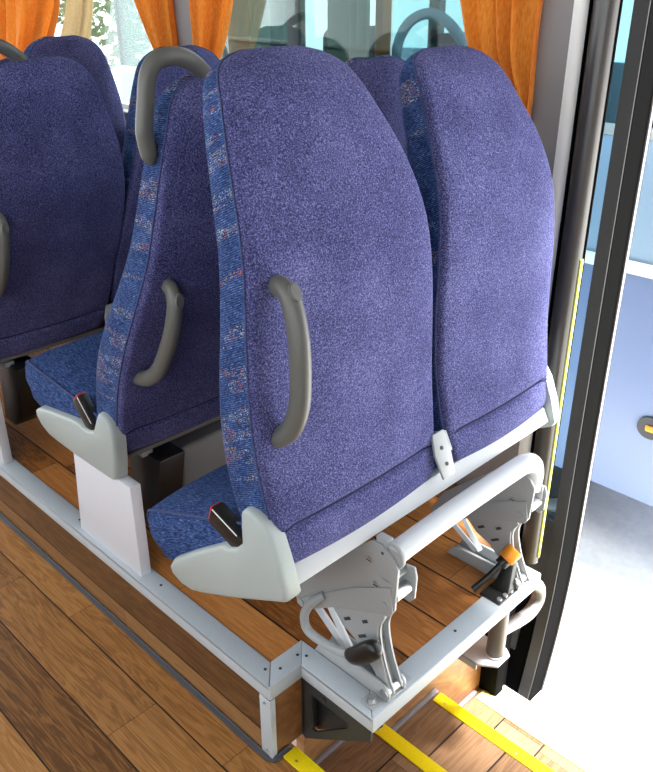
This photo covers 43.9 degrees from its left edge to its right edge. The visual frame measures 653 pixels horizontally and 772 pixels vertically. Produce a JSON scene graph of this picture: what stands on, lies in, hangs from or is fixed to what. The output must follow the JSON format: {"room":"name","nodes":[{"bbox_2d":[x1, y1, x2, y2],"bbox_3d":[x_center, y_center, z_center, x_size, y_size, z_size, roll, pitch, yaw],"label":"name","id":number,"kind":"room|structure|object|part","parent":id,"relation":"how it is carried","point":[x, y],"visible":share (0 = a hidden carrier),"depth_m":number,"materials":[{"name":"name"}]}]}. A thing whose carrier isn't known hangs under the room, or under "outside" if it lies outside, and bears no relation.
{"room":"vehicle interior","nodes":[
{"label":"vehicle interior","id":0,"kind":"room"},
{"bbox_2d":[0,475,269,746],"bbox_3d":[-1.778,-0.046,3.140,4.695,0.169,0.030,24,35,39],"label":"step riser","id":1,"kind":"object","parent":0,"point":[223,687],"depth_m":1.94,"materials":[{"name":"brown wood"}]},
{"bbox_2d":[0,458,270,699],"bbox_3d":[-1.734,-0.123,3.066,4.603,0.036,0.048,24,35,39],"label":"trim","id":2,"kind":"structure","parent":1,"relation":"attached to","point":[218,639],"depth_m":1.84,"materials":[{"name":"grey metal"}]},
{"bbox_2d":[24,35,125,155],"bbox_3d":[-1.187,-0.657,2.831,0.673,1.138,0.852,24,35,39],"label":"seat","id":3,"kind":"object","parent":2,"relation":"on","point":[85,51],"visible":0.14,"depth_m":2.61,"materials":[{"name":"blue fabric"}]},
{"bbox_3d":[-0.933,-0.790,2.817,0.325,0.797,0.418,24,35,39],"label":"backrest","id":4,"kind":"part","parent":3,"relation":"part of","materials":[{"name":"blue fabric"}]},
{"bbox_2d":[0,39,218,463],"bbox_3d":[-0.746,-0.462,2.441,0.673,1.138,0.852,24,35,39],"label":"seat","id":5,"kind":"object","parent":2,"relation":"on","point":[69,196],"visible":0.55,"depth_m":2.10,"materials":[{"name":"blue fabric"}]},
{"bbox_3d":[-0.827,-0.319,2.021,0.164,0.256,0.036,21,34,36],"label":"grab handle","id":6,"kind":"part","parent":5,"relation":"part of","materials":[{"name":"plastic"}]},
{"bbox_3d":[-0.787,-0.211,2.627,0.275,0.024,0.810,24,35,39],"label":"under frame","id":7,"kind":"part","parent":5,"relation":"part of","materials":[{"name":"grey metal"}]},
{"bbox_3d":[-0.751,-0.697,1.849,0.044,0.186,0.182,24,35,39],"label":"handle","id":8,"kind":"part","parent":5,"relation":"part of","materials":[{"name":"plastic"}]},
{"bbox_3d":[-0.783,-0.463,2.164,0.325,0.797,0.435,24,35,39],"label":"backrest","id":9,"kind":"part","parent":5,"relation":"part of","materials":[{"name":"blue fabric"}]},
{"bbox_3d":[-0.683,-0.188,2.523,0.038,0.012,0.810,24,35,39],"label":"rail","id":10,"kind":"part","parent":5,"relation":"part of","materials":[{"name":"grey metal"}]},
{"bbox_3d":[-0.748,-0.443,2.134,0.271,0.801,0.427,24,35,39],"label":"panel","id":11,"kind":"part","parent":5,"relation":"part of","materials":[{"name":"blue fabric"}]},
{"bbox_3d":[-0.492,-0.595,2.427,0.325,0.797,0.418,24,35,39],"label":"backrest","id":12,"kind":"part","parent":5,"relation":"part of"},
{"bbox_3d":[-0.456,-0.575,2.397,0.271,0.801,0.410,24,35,39],"label":"panel","id":13,"kind":"part","parent":5,"relation":"part of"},
{"bbox_2d":[25,46,407,575],"bbox_3d":[-0.251,-0.248,2.000,0.673,1.151,0.852,24,35,39],"label":"seat","id":14,"kind":"object","parent":2,"relation":"on","point":[119,393],"visible":0.41,"depth_m":1.69,"materials":[{"name":"blue fabric"}]},
{"bbox_2d":[25,331,102,420],"bbox_3d":[-0.490,-0.017,2.063,0.395,0.158,0.412,24,35,39],"label":"seat cushion","id":15,"kind":"object","parent":14,"relation":"on","point":[61,379],"depth_m":1.97,"materials":[{"name":"blue fabric"}]},
{"bbox_3d":[-0.288,-0.249,1.723,0.325,0.809,0.435,24,35,39],"label":"backrest","id":16,"kind":"part","parent":14,"relation":"part of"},
{"bbox_3d":[-0.292,0.009,2.188,0.275,0.024,0.810,24,35,39],"label":"under frame","id":17,"kind":"part","parent":14,"relation":"part of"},
{"bbox_3d":[-0.331,-0.100,1.582,0.164,0.256,0.036,21,34,36],"label":"grab handle","id":18,"kind":"part","parent":14,"relation":"part of","materials":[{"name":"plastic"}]},
{"bbox_3d":[-0.252,-0.229,1.693,0.271,0.813,0.427,24,35,39],"label":"panel","id":19,"kind":"part","parent":14,"relation":"part of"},
{"bbox_3d":[-0.255,-0.488,1.405,0.044,0.189,0.182,24,35,39],"label":"handle","id":20,"kind":"part","parent":14,"relation":"part of","materials":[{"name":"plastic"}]},
{"bbox_3d":[-0.188,0.032,2.085,0.038,0.012,0.810,24,35,39],"label":"rail","id":21,"kind":"part","parent":14,"relation":"part of","materials":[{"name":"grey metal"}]},
{"bbox_3d":[0.004,-0.381,1.986,0.325,0.809,0.418,24,35,39],"label":"backrest","id":22,"kind":"part","parent":14,"relation":"part of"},
{"bbox_3d":[0.039,-0.361,1.956,0.271,0.813,0.410,24,35,39],"label":"panel","id":23,"kind":"part","parent":14,"relation":"part of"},
{"bbox_2d":[0,512,291,762],"bbox_3d":[-1.734,0.045,3.137,4.619,0.007,0.059,24,35,39],"label":"trim","id":24,"kind":"structure","parent":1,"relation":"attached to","point":[112,617],"depth_m":1.94,"materials":[{"name":"grey metal"}]},
{"bbox_2d":[259,693,276,758],"bbox_3d":[-0.121,0.696,1.654,0.035,0.163,0.014,10,28,20],"label":"trim","id":25,"kind":"structure","parent":1,"relation":"attached to","point":[267,708],"depth_m":1.65,"materials":[{"name":"silver metal"}]},
{"bbox_2d":[173,0,221,58],"bbox_3d":[-0.397,-1.336,2.342,0.150,1.110,0.070,24,35,39],"label":"pillar","id":26,"kind":"structure","parent":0,"point":[181,7],"depth_m":2.45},
{"bbox_2d":[0,519,423,771],"bbox_3d":[-1.399,0.730,1.965,7.200,0.165,2.065,24,35,39],"label":"floor","id":27,"kind":"structure","parent":0,"point":[78,694],"depth_m":1.83,"materials":[{"name":"brown wood"}]},
{"bbox_2d":[0,338,495,714],"bbox_3d":[-1.420,-0.239,3.301,4.880,0.028,0.848,24,35,39],"label":"platform","id":28,"kind":"object","parent":27,"relation":"on","point":[444,591],"visible":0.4,"depth_m":1.85,"materials":[{"name":"brown wood"}]},
{"bbox_2d":[170,419,226,486],"bbox_3d":[-0.235,0.114,2.353,0.220,0.192,0.608,24,35,39],"label":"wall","id":29,"kind":"structure","parent":28,"relation":"on","point":[203,447],"depth_m":2.12,"materials":[{"name":"grey plastic"}]},
{"bbox_2d":[146,45,559,710],"bbox_3d":[0.092,-0.048,1.587,0.509,1.158,0.849,24,35,39],"label":"seat","id":30,"kind":"object","parent":28,"relation":"on","point":[384,313],"visible":1,"depth_m":1.39,"materials":[{"name":"blue"}]},
{"bbox_2d":[148,464,241,560],"bbox_3d":[-0.092,0.220,1.609,0.412,0.158,0.395,-24,8,-39],"label":"seat cushion","id":31,"kind":"object","parent":30,"relation":"on","point":[205,514],"depth_m":1.51,"materials":[{"name":"blue fabric"}]},
{"bbox_3d":[-0.017,-0.129,1.352,0.229,0.794,0.435,24,35,39],"label":"backrest","id":32,"kind":"part","parent":30,"relation":"part of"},
{"bbox_3d":[-0.056,-0.024,1.181,0.086,0.273,0.043,24,35,39],"label":"grab handle","id":33,"kind":"part","parent":30,"relation":"part of","materials":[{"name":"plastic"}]},
{"bbox_3d":[0.008,0.472,1.598,0.149,0.119,0.037,24,35,39],"label":"release lever","id":34,"kind":"part","parent":30,"relation":"part of","materials":[{"name":"grey metal"}]},
{"bbox_3d":[0.001,-0.138,1.327,0.427,0.786,0.234,-24,8,-39],"label":"panel","id":35,"kind":"part","parent":30,"relation":"part of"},
{"bbox_3d":[0.034,0.409,1.555,0.240,0.190,0.004,24,35,39],"label":"overlay plate","id":36,"kind":"part","parent":30,"relation":"part of","materials":[{"name":"grey metal"}]},
{"bbox_3d":[0.032,0.372,1.546,0.266,0.274,0.006,24,35,39],"label":"head plate","id":37,"kind":"part","parent":30,"relation":"part of","materials":[{"name":"grey metal"}]},
{"bbox_3d":[0.066,0.555,1.631,0.202,0.041,0.052,24,35,39],"label":"rail","id":38,"kind":"part","parent":30,"relation":"part of","materials":[{"name":"grey metal"}]},
{"bbox_3d":[0.070,0.487,1.570,0.155,0.194,0.005,24,35,39],"label":"waist plate","id":39,"kind":"part","parent":30,"relation":"part of","materials":[{"name":"grey metal"}]},
{"bbox_3d":[0.086,0.610,1.563,0.034,0.004,0.028,24,35,39],"label":"washer plate","id":40,"kind":"part","parent":30,"relation":"part of","materials":[{"name":"grey metal"}]},
{"bbox_3d":[0.118,0.498,1.547,0.061,0.178,0.028,24,35,39],"label":"channel leg","id":41,"kind":"part","parent":30,"relation":"part of","materials":[{"name":"grey metal"}]},
{"bbox_3d":[0.132,0.367,1.470,0.041,0.083,0.053,24,35,39],"label":"ear plate","id":42,"kind":"part","parent":30,"relation":"part of","materials":[{"name":"grey metal"}]},
{"bbox_3d":[0.147,0.582,1.618,0.034,0.004,0.028,24,35,39],"label":"washer plate","id":43,"kind":"part","parent":30,"relation":"part of","materials":[{"name":"grey metal"}]},
{"bbox_3d":[0.283,-0.255,1.624,0.224,0.774,0.393,24,35,39],"label":"backrest","id":44,"kind":"part","parent":30,"relation":"part of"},
{"bbox_3d":[0.214,0.186,1.585,0.810,0.036,0.038,-24,8,-39],"label":"rail","id":45,"kind":"part","parent":30,"relation":"part of","materials":[{"name":"grey metal"}]},
{"bbox_3d":[0.349,0.254,1.846,0.266,0.238,0.006,24,35,39],"label":"head plate","id":46,"kind":"part","parent":30,"relation":"part of","materials":[{"name":"grey metal"}]},
{"bbox_3d":[0.301,-0.264,1.599,0.385,0.766,0.231,-24,8,-39],"label":"panel","id":47,"kind":"part","parent":30,"relation":"part of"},
{"bbox_3d":[0.383,0.414,1.919,0.202,0.036,0.052,24,35,39],"label":"rail","id":48,"kind":"part","parent":30,"relation":"part of","materials":[{"name":"grey metal"}]},
{"bbox_3d":[0.387,0.356,1.863,0.155,0.169,0.005,24,35,39],"label":"waist plate","id":49,"kind":"part","parent":30,"relation":"part of","materials":[{"name":"grey metal"}]},
{"bbox_3d":[0.351,0.287,1.853,0.240,0.165,0.004,24,35,39],"label":"overlay plate","id":50,"kind":"part","parent":30,"relation":"part of","materials":[{"name":"grey metal"}]},
{"bbox_3d":[0.436,0.368,1.840,0.061,0.155,0.028,24,35,39],"label":"channel leg","id":51,"kind":"part","parent":30,"relation":"part of","materials":[{"name":"grey metal"}]},
{"bbox_3d":[0.450,0.254,1.772,0.041,0.072,0.053,24,35,39],"label":"ear plate","id":52,"kind":"part","parent":30,"relation":"part of","materials":[{"name":"grey metal"}]},
{"bbox_2d":[471,544,521,605],"bbox_3d":[0.389,0.415,1.831,0.076,0.112,0.106,24,35,39],"label":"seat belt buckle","id":53,"kind":"object","parent":28,"relation":"on","point":[502,588],"depth_m":1.83,"materials":[{"name":"black plastic"}]},
{"bbox_3d":[0.368,0.428,1.835,0.082,0.077,0.016,-7,28,-14],"label":"latch rod","id":54,"kind":"part","parent":53,"relation":"part of","materials":[{"name":"black plastic"}]},
{"bbox_3d":[0.391,0.468,1.843,0.054,0.005,0.070,24,35,39],"label":"plate","id":55,"kind":"part","parent":53,"relation":"part of","materials":[{"name":"black plastic"}]},
{"bbox_2d":[458,579,545,669],"bbox_3d":[0.401,0.532,1.986,0.195,0.180,0.253,24,35,39],"label":"grab rail","id":56,"kind":"object","parent":28,"relation":"attached to","point":[490,650],"visible":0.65,"depth_m":1.92,"materials":[{"name":"grey metal"}]},
{"bbox_3d":[0.344,0.629,1.969,0.195,0.023,0.090,24,35,39],"label":"bracket plate","id":57,"kind":"part","parent":56,"relation":"part of","materials":[{"name":"grey metal"}]},
{"bbox_2d":[283,746,324,771],"bbox_3d":[0.452,1.015,1.238,1.494,0.033,0.037,24,35,39],"label":"step nosing","id":58,"kind":"structure","parent":27,"relation":"attached to","point":[295,756],"depth_m":1.68,"materials":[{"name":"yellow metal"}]},
{"bbox_2d":[374,723,446,771],"bbox_3d":[0.639,1.049,1.470,1.498,0.033,0.036,24,35,39],"label":"step nosing","id":59,"kind":"structure","parent":27,"relation":"attached to","point":[386,733],"depth_m":1.86,"materials":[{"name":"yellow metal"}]},
{"bbox_2d":[123,108,488,484],"bbox_3d":[-1.197,-0.725,3.516,4.620,1.045,0.072,24,35,39],"label":"wall","id":60,"kind":"structure","parent":0,"point":[483,469],"depth_m":2.20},
{"bbox_2d":[122,102,128,108],"bbox_3d":[-0.864,-1.442,2.810,1.190,0.880,0.025,24,35,39],"label":"window","id":61,"kind":"structure","parent":60,"relation":"in","point":[125,105],"depth_m":2.85,"materials":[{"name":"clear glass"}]},
{"bbox_2d":[275,537,492,760],"bbox_3d":[0.164,0.769,2.024,0.033,0.630,0.806,24,35,39],"label":"wall","id":62,"kind":"structure","parent":0,"point":[458,680],"depth_m":1.85,"materials":[{"name":"brown wood"}]},
{"bbox_2d":[269,640,301,700],"bbox_3d":[-0.082,0.582,1.661,0.051,0.036,0.135,24,35,39],"label":"trim","id":63,"kind":"structure","parent":62,"relation":"attached to","point":[286,668],"depth_m":1.64,"materials":[{"name":"grey metal"}]},
{"bbox_2d":[301,641,371,730],"bbox_3d":[0.017,0.598,1.627,0.240,0.036,0.050,24,35,39],"label":"trim","id":64,"kind":"structure","parent":62,"relation":"attached to","point":[318,671],"depth_m":1.61,"materials":[{"name":"grey metal"}]},
{"bbox_2d":[301,677,382,741],"bbox_3d":[0.030,0.705,1.661,0.193,0.181,0.047,24,35,39],"label":"bracket","id":65,"kind":"object","parent":62,"relation":"attached to","point":[318,711],"visible":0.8,"depth_m":1.67,"materials":[{"name":"black metal"}]},
{"bbox_3d":[0.045,0.699,1.676,0.183,0.179,0.004,24,35,39],"label":"plate","id":66,"kind":"part","parent":65,"relation":"part of","materials":[{"name":"black metal"}]},
{"bbox_2d":[313,688,476,764],"bbox_3d":[0.180,0.885,2.078,0.012,0.296,0.730,24,35,39],"label":"trim","id":67,"kind":"structure","parent":62,"relation":"attached to","point":[337,743],"depth_m":2.09,"materials":[{"name":"silver metal"}]},
{"bbox_2d":[370,565,540,732],"bbox_3d":[0.278,0.543,1.740,0.053,0.038,0.593,24,35,39],"label":"metal rail","id":68,"kind":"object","parent":62,"relation":"attached to","point":[444,648],"depth_m":1.70,"materials":[{"name":"grey metal"}]},
{"bbox_2d":[496,685,638,771],"bbox_3d":[1.031,1.147,1.932,1.480,0.038,0.065,24,35,39],"label":"step","id":69,"kind":"structure","parent":62,"relation":"in","point":[602,757],"depth_m":2.25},
{"bbox_2d":[395,693,532,771],"bbox_3d":[0.737,1.063,1.593,1.525,0.151,0.277,24,35,39],"label":"stair step","id":70,"kind":"structure","parent":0,"point":[437,733],"depth_m":2.03,"materials":[{"name":"brown wood"}]},
{"bbox_2d":[433,693,554,771],"bbox_3d":[0.827,1.076,1.695,1.498,0.033,0.036,24,35,39],"label":"step nosing","id":71,"kind":"structure","parent":70,"relation":"attached to","point":[472,721],"depth_m":2.05,"materials":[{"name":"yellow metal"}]},
{"bbox_2d":[463,688,584,771],"bbox_3d":[0.911,1.112,1.814,1.525,0.186,0.242,24,35,39],"label":"floor","id":72,"kind":"structure","parent":0,"point":[534,747],"depth_m":2.24,"materials":[{"name":"brown wood"}]},
{"bbox_2d":[476,690,609,771],"bbox_3d":[0.982,1.149,1.908,1.498,0.033,0.045,24,35,39],"label":"step nosing","id":73,"kind":"structure","parent":72,"relation":"attached to","point":[556,744],"depth_m":2.24,"materials":[{"name":"silver metal"}]},
{"bbox_2d":[488,0,573,472],"bbox_3d":[0.482,-0.481,1.798,0.102,2.150,0.070,24,35,39],"label":"pillar","id":74,"kind":"structure","parent":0,"point":[556,16],"depth_m":1.68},
{"bbox_2d":[479,0,622,695],"bbox_3d":[0.515,-0.236,1.830,0.106,2.618,0.091,24,35,39],"label":"door","id":75,"kind":"structure","parent":74,"relation":"attached to","point":[604,16],"depth_m":1.76,"materials":[{"name":"grey metal"}]},
{"bbox_2d":[505,0,652,700],"bbox_3d":[0.413,-0.338,2.124,0.703,2.600,0.172,24,35,39],"label":"door","id":76,"kind":"structure","parent":75,"relation":"attached to","point":[533,645],"depth_m":2.00,"materials":[{"name":"metal"},{"name":"dark painted metal"},{"name":"black rubber"}]},
{"bbox_3d":[0.556,0.731,2.435,0.050,0.110,0.030,24,35,39],"label":"latch plate","id":77,"kind":"part","parent":76,"relation":"part of","materials":[{"name":"metal"}]},
{"bbox_3d":[0.384,0.665,2.625,0.664,0.359,0.119,24,35,39],"label":"kick panel","id":78,"kind":"part","parent":76,"relation":"part of","materials":[{"name":"black"}]},
{"bbox_3d":[0.409,0.378,2.510,0.664,0.255,0.064,24,35,39],"label":"panel","id":79,"kind":"part","parent":76,"relation":"part of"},
{"bbox_3d":[0.685,-0.242,1.933,0.015,2.600,0.083,24,35,39],"label":"edge trim","id":80,"kind":"part","parent":76,"relation":"part of","materials":[{"name":"black metal"}]},
{"bbox_2d":[518,0,589,534],"bbox_3d":[0.520,-0.505,1.733,0.030,2.050,0.063,24,35,39],"label":"trim","id":81,"kind":"structure","parent":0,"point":[581,7],"depth_m":1.69,"materials":[{"name":"white"}]},
{"bbox_3d":[-0.272,-1.674,2.034,7.200,0.230,0.070,24,35,39],"label":"wall header","id":82,"kind":"structure","parent":0,"visible":0},
{"bbox_2d":[0,0,59,59],"bbox_3d":[-1.199,-1.579,3.015,0.723,0.820,0.057,24,35,39],"label":"curtain","id":83,"kind":"object","parent":82,"relation":"hanging from","point":[22,22],"visible":0.56,"depth_m":3.01,"materials":[{"name":"orange fabric"}]},
{"bbox_2d":[61,0,93,38],"bbox_3d":[-0.889,-1.459,2.778,0.339,0.820,0.024,24,35,39],"label":"curtain","id":84,"kind":"object","parent":82,"relation":"hanging from","point":[78,17],"visible":0.35,"depth_m":2.83,"materials":[{"name":"beige fabric"}]},
{"bbox_2d":[134,0,177,49],"bbox_3d":[-0.575,-1.302,2.463,0.320,0.820,0.046,24,35,39],"label":"curtain","id":85,"kind":"object","parent":82,"relation":"hanging from","point":[157,17],"visible":0.5,"depth_m":2.48,"materials":[{"name":"orange fabric"}]},
{"bbox_2d":[189,0,233,59],"bbox_3d":[-0.278,-1.170,2.201,0.323,0.820,0.046,24,35,39],"label":"curtain","id":86,"kind":"object","parent":82,"relation":"hanging from","point":[210,19],"visible":0.44,"depth_m":2.32,"materials":[{"name":"orange fabric"}]},
{"bbox_2d":[460,0,542,116],"bbox_3d":[0.325,-0.881,1.680,0.329,0.870,0.051,24,35,39],"label":"curtain","id":87,"kind":"object","parent":82,"relation":"hanging from","point":[506,31],"visible":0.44,"depth_m":1.69,"materials":[{"name":"orange fabric"}]},
{"label":"outside","id":88,"kind":"structure","parent":0,"visible":0},
{"bbox_2d":[292,481,652,771],"bbox_3d":[-0.008,1.431,2.299,26.000,0.020,26.000,24,35,39],"label":"ground","id":89,"kind":"structure","parent":88,"point":[599,684],"depth_m":3.17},
{"bbox_2d":[57,0,150,101],"bbox_3d":[-3.794,-7.342,14.637,3.093,4.621,3.084,24,35,39],"label":"tree","id":90,"kind":"object","parent":89,"relation":"on","point":[132,30],"visible":0.44,"depth_m":14.85,"materials":[{"name":"green plant"}]},
{"bbox_2d":[113,0,652,506],"bbox_3d":[0.961,-1.345,4.636,4.210,2.850,2.218,24,35,39],"label":"coach","id":91,"kind":"object","parent":89,"relation":"on","point":[623,460],"visible":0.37,"depth_m":3.47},
{"bbox_3d":[-1.272,-2.391,4.903,0.020,0.860,0.052,24,35,39],"label":"window post","id":92,"kind":"part","parent":91,"relation":"part of","materials":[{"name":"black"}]},
{"bbox_3d":[-0.446,-1.845,4.965,0.140,0.710,0.420,24,35,39],"label":"coach seat","id":93,"kind":"part","parent":91,"relation":"part of","materials":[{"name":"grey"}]},
{"bbox_2d":[226,0,269,54],"bbox_3d":[-0.427,-2.095,4.336,0.340,0.800,0.066,24,35,39],"label":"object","id":94,"kind":"object","parent":91,"relation":"hanging from","point":[249,27],"depth_m":4.38,"materials":[{"name":"clear glass"}]},
{"bbox_2d":[269,0,287,46],"bbox_3d":[-0.228,-2.007,4.160,0.140,0.800,0.066,24,35,39],"label":"curtain","id":95,"kind":"object","parent":91,"relation":"hanging from","point":[277,8],"depth_m":4.21,"materials":[{"name":"grey fabric"}]},
{"bbox_3d":[-0.148,-1.893,3.910,0.080,0.860,0.052,24,35,39],"label":"window post","id":96,"kind":"part","parent":91,"relation":"part of","materials":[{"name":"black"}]},
{"bbox_2d":[327,0,369,61],"bbox_3d":[0.106,-1.859,3.865,0.240,0.800,0.066,24,35,39],"label":"curtain","id":97,"kind":"object","parent":91,"relation":"hanging from","point":[348,21],"depth_m":3.91,"materials":[{"name":"grey fabric"}]},
{"bbox_3d":[0.158,-1.578,4.431,0.140,0.710,0.420,24,35,39],"label":"coach seat","id":98,"kind":"part","parent":91,"relation":"part of","materials":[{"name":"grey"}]},
{"bbox_2d":[374,0,392,56],"bbox_3d":[0.268,-1.787,3.722,0.055,0.800,0.066,24,35,39],"label":"curtain","id":99,"kind":"object","parent":91,"relation":"hanging from","point":[384,8],"depth_m":3.77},
{"bbox_3d":[0.203,-1.338,3.774,4.200,0.040,0.024,24,35,39],"label":"window sill trim","id":100,"kind":"part","parent":91,"relation":"part of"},
{"bbox_3d":[0.233,-1.132,3.911,4.200,0.460,0.100,24,35,39],"label":"panel","id":101,"kind":"part","parent":91,"relation":"part of","materials":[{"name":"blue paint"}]},
{"bbox_3d":[0.796,-2.830,5.757,0.090,0.840,0.080,24,35,39],"label":"window post","id":102,"kind":"part","parent":91,"relation":"part of","materials":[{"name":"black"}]},
{"bbox_3d":[0.656,-1.357,3.991,0.140,0.710,0.420,24,35,39],"label":"coach seat","id":103,"kind":"part","parent":91,"relation":"part of","materials":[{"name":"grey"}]},
{"bbox_3d":[0.200,-0.894,3.994,4.200,0.050,0.032,24,35,39],"label":"moulding","id":104,"kind":"part","parent":91,"relation":"part of","materials":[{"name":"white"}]},
{"bbox_2d":[645,425,652,432],"bbox_3d":[1.308,0.175,3.277,0.040,0.026,0.010,24,35,39],"label":"marker lamp","id":105,"kind":"object","parent":91,"relation":"attached to","point":[648,428],"depth_m":3.28,"materials":[{"name":"orange"}]}
]}

